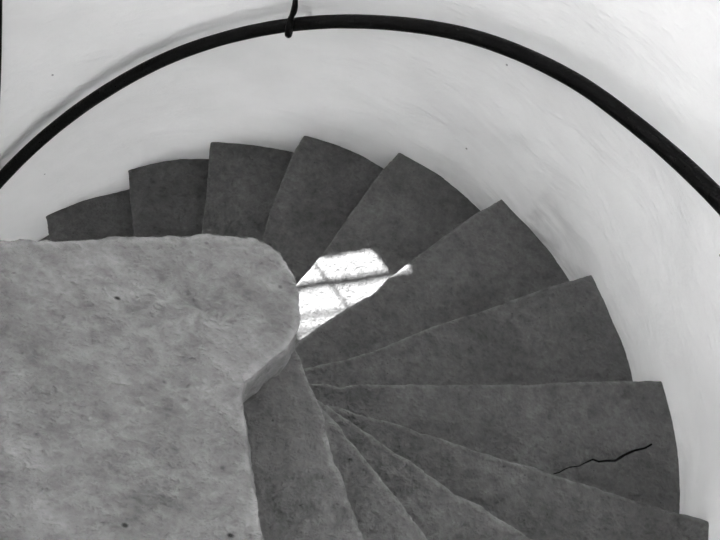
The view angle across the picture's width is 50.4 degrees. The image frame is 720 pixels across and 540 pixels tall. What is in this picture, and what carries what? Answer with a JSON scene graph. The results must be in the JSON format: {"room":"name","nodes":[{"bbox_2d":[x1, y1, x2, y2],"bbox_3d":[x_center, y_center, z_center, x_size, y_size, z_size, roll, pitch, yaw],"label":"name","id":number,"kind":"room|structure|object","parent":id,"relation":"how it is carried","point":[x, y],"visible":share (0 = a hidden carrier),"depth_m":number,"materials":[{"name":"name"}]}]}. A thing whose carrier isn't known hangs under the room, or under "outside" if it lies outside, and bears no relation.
{"room":"spiral staircase","nodes":[
{"label":"spiral staircase","id":0,"kind":"room"},
{"bbox_2d":[0,234,300,539],"bbox_3d":[-0.905,0.771,1.174,1.757,0.198,1.760,-3,68,-11],"label":"landing slab","id":1,"kind":"object","parent":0,"point":[129,366],"visible":1,"depth_m":1.40,"materials":[{"name":"stone"}]},
{"bbox_2d":[0,0,719,539],"bbox_3d":[-0.470,0.187,1.550,3.817,5.473,3.811,20,65,-2],"label":"wall","id":2,"kind":"structure","parent":0,"point":[607,207],"depth_m":2.81,"materials":[{"name":"paint"}]},
{"bbox_2d":[0,0,1,90],"bbox_3d":[-1.221,-0.808,2.557,0.443,1.524,0.030,-28,75,-20],"label":"cable","id":3,"kind":"object","parent":2,"relation":"attached to","point":[0,0],"visible":1,"depth_m":2.61,"materials":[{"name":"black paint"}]},
{"bbox_2d":[0,0,719,214],"bbox_3d":[-0.161,-0.194,2.487,2.815,2.314,1.516,29,66,3],"label":"handrail","id":4,"kind":"object","parent":2,"relation":"attached to","point":[670,153],"visible":1,"depth_m":2.59,"materials":[{"name":"black metal"}]},
{"bbox_3d":[-0.773,1.179,4.088,3.200,0.100,3.200,20,65,-2],"label":"floor","id":5,"kind":"structure","parent":0,"visible":0},
{"bbox_3d":[-1.449,1.042,3.926,1.752,0.188,0.678,20,65,-2],"label":"stone step","id":6,"kind":"structure","parent":5,"relation":"on","visible":0},
{"bbox_3d":[-1.326,0.706,3.893,1.755,0.190,0.710,20,65,-2],"label":"stone step","id":7,"kind":"structure","parent":6,"relation":"on","visible":0},
{"bbox_2d":[37,235,49,241],"bbox_3d":[-1.225,0.562,3.774,0.600,0.189,1.754,-36,78,-21],"label":"stone step","id":8,"kind":"structure","parent":7,"relation":"on","point":[46,237],"depth_m":3.92,"materials":[{"name":"grey stone"}]},
{"bbox_2d":[46,189,133,241],"bbox_3d":[-1.018,0.374,3.692,0.544,0.188,1.746,-20,72,-17],"label":"stone step","id":9,"kind":"structure","parent":8,"relation":"on","point":[100,217],"depth_m":3.80,"materials":[{"name":"grey stone"}]},
{"bbox_2d":[128,159,208,236],"bbox_3d":[-0.803,0.237,3.589,0.503,0.188,1.765,-4,68,-12],"label":"stone step","id":10,"kind":"structure","parent":9,"relation":"on","point":[167,197],"depth_m":3.72,"materials":[{"name":"grey stone"}]},
{"bbox_2d":[202,142,293,241],"bbox_3d":[-0.542,0.180,3.462,0.529,0.190,1.743,8,66,-7],"label":"stone step","id":11,"kind":"structure","parent":10,"relation":"on","point":[244,181],"depth_m":3.60,"materials":[{"name":"grey stone"}]},
{"bbox_2d":[262,136,383,284],"bbox_3d":[-0.368,0.144,3.311,0.540,0.188,1.748,26,65,2],"label":"stone step","id":12,"kind":"structure","parent":11,"relation":"on","point":[323,182],"depth_m":3.44,"materials":[{"name":"grey stone"}]},
{"bbox_2d":[295,153,479,344],"bbox_3d":[-0.161,0.170,3.141,0.586,0.189,1.750,44,67,9],"label":"stone step","id":13,"kind":"structure","parent":12,"relation":"on","point":[409,207],"depth_m":3.22,"materials":[{"name":"grey stone"}]},
{"bbox_2d":[295,199,568,368],"bbox_3d":[0.032,0.254,2.941,1.763,0.190,0.577,-23,73,-18],"label":"stone step","id":14,"kind":"structure","parent":13,"relation":"on","point":[493,258],"depth_m":2.98,"materials":[{"name":"grey stone"}]},
{"bbox_2d":[303,275,632,387],"bbox_3d":[0.180,0.465,2.682,1.757,0.190,0.564,-12,70,-15],"label":"stone step","id":15,"kind":"structure","parent":14,"relation":"on","point":[566,332],"depth_m":2.72,"materials":[{"name":"grey stone"}]},
{"bbox_2d":[308,381,679,513],"bbox_3d":[0.221,0.502,2.475,1.760,0.189,0.572,11,66,-5],"label":"stone step","id":16,"kind":"structure","parent":15,"relation":"on","point":[617,438],"depth_m":2.44,"materials":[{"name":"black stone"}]},
{"bbox_2d":[327,405,708,539],"bbox_3d":[0.185,0.671,2.200,1.750,0.190,0.470,21,65,-1],"label":"stone step","id":17,"kind":"structure","parent":16,"relation":"on","point":[540,505],"depth_m":2.17,"materials":[{"name":"grey stone"}]},
{"bbox_2d":[316,399,531,539],"bbox_3d":[0.097,0.775,1.943,1.753,0.190,0.587,34,66,5],"label":"stone step","id":18,"kind":"structure","parent":17,"relation":"on","point":[440,514],"depth_m":1.94,"materials":[{"name":"grey stone"}]},
{"bbox_2d":[319,406,426,539],"bbox_3d":[0.041,0.773,1.737,0.539,0.196,1.758,-27,75,-19],"label":"stone step","id":19,"kind":"structure","parent":18,"relation":"on","point":[379,514],"depth_m":1.75,"materials":[{"name":"grey stone"}]},
{"bbox_2d":[243,348,363,539],"bbox_3d":[-0.109,0.785,1.507,0.410,0.193,1.754,-15,71,-16],"label":"stone step","id":20,"kind":"structure","parent":19,"relation":"on","point":[301,494],"depth_m":1.57,"materials":[{"name":"grey stone"}]}
]}

